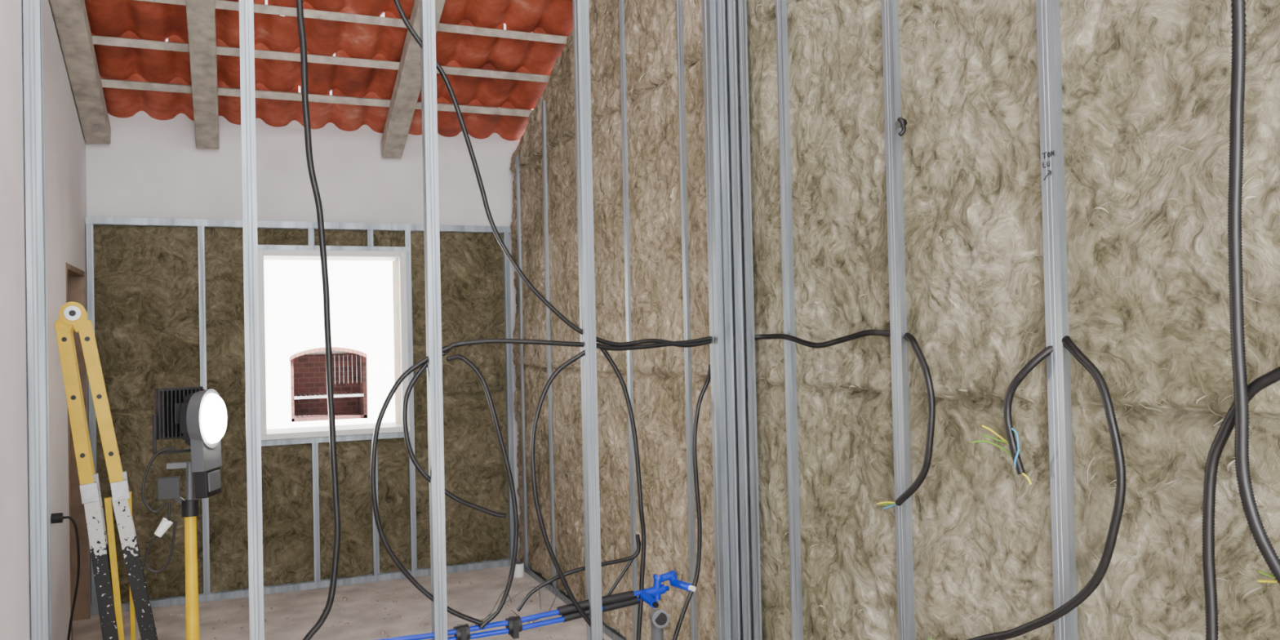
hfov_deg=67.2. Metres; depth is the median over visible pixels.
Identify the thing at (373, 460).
electrical cable
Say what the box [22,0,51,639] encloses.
stud
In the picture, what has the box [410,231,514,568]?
insulation batt back
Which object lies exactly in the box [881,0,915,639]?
stud
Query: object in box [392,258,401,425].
window
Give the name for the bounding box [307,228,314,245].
stud
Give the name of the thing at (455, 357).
electrical cable
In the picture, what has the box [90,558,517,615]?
track
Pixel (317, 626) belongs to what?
electrical cable
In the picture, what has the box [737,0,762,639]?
stud
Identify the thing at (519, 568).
pipe stub
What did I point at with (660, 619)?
pipe
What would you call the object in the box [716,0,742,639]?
stud
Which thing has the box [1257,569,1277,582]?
electrical cable
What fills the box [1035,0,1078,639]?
stud
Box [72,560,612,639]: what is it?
floor
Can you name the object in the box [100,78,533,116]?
batten
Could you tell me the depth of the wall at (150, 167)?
6.35 m
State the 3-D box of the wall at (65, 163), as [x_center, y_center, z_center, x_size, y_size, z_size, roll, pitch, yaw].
[-2.827,-0.395,4.341,0.200,4.251,3.240,-1,-1,-23]
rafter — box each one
[49,0,111,143]
[185,0,219,149]
[380,0,445,158]
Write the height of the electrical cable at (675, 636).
1.225 m
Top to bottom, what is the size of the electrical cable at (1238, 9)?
3.226 m
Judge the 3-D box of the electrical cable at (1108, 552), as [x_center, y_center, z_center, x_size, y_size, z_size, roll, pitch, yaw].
[0.958,0.476,2.416,0.101,0.883,0.681,-1,-1,-23]
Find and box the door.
[65,262,89,639]
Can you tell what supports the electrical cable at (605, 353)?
attached to the stud at (580, 7)
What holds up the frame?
attached to the wall at (150, 167)
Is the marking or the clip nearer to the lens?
the marking
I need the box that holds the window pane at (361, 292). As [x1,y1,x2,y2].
[263,259,395,429]
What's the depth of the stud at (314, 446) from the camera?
6.26 m
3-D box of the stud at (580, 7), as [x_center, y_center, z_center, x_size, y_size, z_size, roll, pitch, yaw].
[-0.207,-0.406,3.646,0.044,4.128,0.056,-1,-1,-23]
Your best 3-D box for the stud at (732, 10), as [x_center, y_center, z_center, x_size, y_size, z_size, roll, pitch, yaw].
[0.392,-0.414,3.731,0.051,4.120,0.048,-1,-1,-23]
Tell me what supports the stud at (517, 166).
on the track at (611, 633)
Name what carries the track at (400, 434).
on the stud at (314, 446)
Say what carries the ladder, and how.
on the floor
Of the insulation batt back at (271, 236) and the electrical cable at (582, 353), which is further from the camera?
the insulation batt back at (271, 236)
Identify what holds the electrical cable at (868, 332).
attached to the stud at (753, 434)
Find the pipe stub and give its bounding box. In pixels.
[513,561,524,577]
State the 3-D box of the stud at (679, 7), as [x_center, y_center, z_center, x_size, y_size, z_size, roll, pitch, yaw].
[0.217,-0.266,4.227,0.056,3.845,0.035,-1,-1,-23]
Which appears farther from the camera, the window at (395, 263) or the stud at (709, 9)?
the window at (395, 263)
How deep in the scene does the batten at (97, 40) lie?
5.62 m
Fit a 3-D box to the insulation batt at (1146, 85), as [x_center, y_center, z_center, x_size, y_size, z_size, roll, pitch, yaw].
[0.355,-0.622,3.866,0.099,4.455,6.412,-1,-1,-23]
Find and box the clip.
[894,117,906,136]
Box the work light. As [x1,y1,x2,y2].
[141,386,226,639]
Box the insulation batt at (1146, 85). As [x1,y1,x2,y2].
[509,0,1279,639]
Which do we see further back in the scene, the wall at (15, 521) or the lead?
the lead
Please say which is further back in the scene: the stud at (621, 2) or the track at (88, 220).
the track at (88, 220)
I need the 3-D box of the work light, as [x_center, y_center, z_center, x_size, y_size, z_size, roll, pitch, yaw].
[-1.617,0.977,3.557,0.764,1.450,0.731,-1,-1,-23]
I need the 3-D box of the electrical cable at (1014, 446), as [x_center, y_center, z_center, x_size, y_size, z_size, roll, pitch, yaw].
[0.933,0.223,2.395,0.077,0.356,0.268,-1,-1,-42]
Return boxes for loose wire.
[475,586,559,625]
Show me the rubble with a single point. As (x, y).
(537, 594)
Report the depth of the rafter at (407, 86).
5.90 m
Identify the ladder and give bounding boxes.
[53,302,158,639]
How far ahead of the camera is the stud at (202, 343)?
6.02 m
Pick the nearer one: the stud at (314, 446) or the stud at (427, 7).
the stud at (427, 7)
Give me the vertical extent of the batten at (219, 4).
0.055 m
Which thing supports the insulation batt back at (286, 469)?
on the track at (214, 596)
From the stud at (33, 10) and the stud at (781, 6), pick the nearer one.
the stud at (33, 10)
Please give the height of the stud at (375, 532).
0.957 m
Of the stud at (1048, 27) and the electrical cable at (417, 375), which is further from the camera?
the electrical cable at (417, 375)
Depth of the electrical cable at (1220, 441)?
1.90 m
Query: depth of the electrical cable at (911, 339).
2.69 m
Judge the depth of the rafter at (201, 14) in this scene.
5.39 m
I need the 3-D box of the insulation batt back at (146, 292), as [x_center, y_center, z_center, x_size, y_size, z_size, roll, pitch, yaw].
[-2.892,0.558,5.989,0.940,2.309,0.073,-1,-1,-24]
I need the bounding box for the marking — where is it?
[1041,150,1054,180]
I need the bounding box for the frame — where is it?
[257,248,409,439]
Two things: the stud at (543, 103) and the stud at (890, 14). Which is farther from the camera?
the stud at (543, 103)
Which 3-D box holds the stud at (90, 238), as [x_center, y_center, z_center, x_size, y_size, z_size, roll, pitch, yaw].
[-3.295,0.573,5.801,0.037,2.377,0.051,-1,-1,-23]
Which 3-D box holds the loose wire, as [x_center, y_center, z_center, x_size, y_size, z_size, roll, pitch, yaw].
[-0.449,1.054,3.543,0.332,0.147,0.085,-1,-1,-23]
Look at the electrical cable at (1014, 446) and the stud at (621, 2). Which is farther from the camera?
the stud at (621, 2)
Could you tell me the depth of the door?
5.67 m
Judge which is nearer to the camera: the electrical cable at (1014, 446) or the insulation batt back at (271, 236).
the electrical cable at (1014, 446)
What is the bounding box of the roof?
[84,0,573,143]
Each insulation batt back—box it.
[85,225,248,603]
[257,227,404,246]
[261,437,410,586]
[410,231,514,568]
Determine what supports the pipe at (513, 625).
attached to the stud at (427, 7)
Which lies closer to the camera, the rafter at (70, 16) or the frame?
the rafter at (70, 16)
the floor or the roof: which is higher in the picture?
the roof
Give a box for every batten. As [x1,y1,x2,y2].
[91,35,551,82]
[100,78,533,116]
[134,0,567,44]
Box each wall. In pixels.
[0,0,31,639]
[43,0,91,639]
[85,111,521,561]
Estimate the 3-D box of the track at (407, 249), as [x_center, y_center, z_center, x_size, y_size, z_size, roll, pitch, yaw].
[-2.024,-0.470,6.362,1.000,0.035,0.051,-1,-1,-23]
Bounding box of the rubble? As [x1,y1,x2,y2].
[123,574,565,639]
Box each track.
[84,216,511,233]
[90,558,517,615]
[257,244,410,252]
[261,431,414,446]
[516,560,626,639]
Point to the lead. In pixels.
(58, 517)
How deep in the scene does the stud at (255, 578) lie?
3.15 m
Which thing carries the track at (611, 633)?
on the floor
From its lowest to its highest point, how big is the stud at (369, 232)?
0.170 m
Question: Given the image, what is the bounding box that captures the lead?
[50,512,79,639]
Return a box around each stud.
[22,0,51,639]
[85,223,97,608]
[197,226,210,595]
[239,0,264,639]
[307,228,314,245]
[311,442,319,582]
[366,229,373,246]
[370,439,379,575]
[404,230,417,571]
[419,0,447,639]
[502,232,514,559]
[515,155,531,570]
[541,100,559,591]
[572,0,602,639]
[618,0,638,639]
[675,0,697,639]
[701,0,732,639]
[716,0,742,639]
[727,0,753,639]
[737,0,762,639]
[775,0,803,639]
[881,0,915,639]
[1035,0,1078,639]
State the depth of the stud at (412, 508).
6.52 m
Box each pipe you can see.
[374,570,695,639]
[648,608,669,639]
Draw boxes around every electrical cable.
[296,0,341,639]
[370,345,483,625]
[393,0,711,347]
[401,351,506,518]
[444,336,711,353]
[446,354,519,629]
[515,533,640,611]
[529,350,604,639]
[595,342,646,639]
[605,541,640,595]
[672,364,711,639]
[754,329,890,348]
[876,332,935,509]
[928,335,1126,639]
[970,345,1053,484]
[1201,366,1279,639]
[1226,0,1279,585]
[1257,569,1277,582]
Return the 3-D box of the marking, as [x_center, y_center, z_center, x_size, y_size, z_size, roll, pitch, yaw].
[0.985,-0.373,2.323,0.002,0.068,0.038,-1,-1,-23]

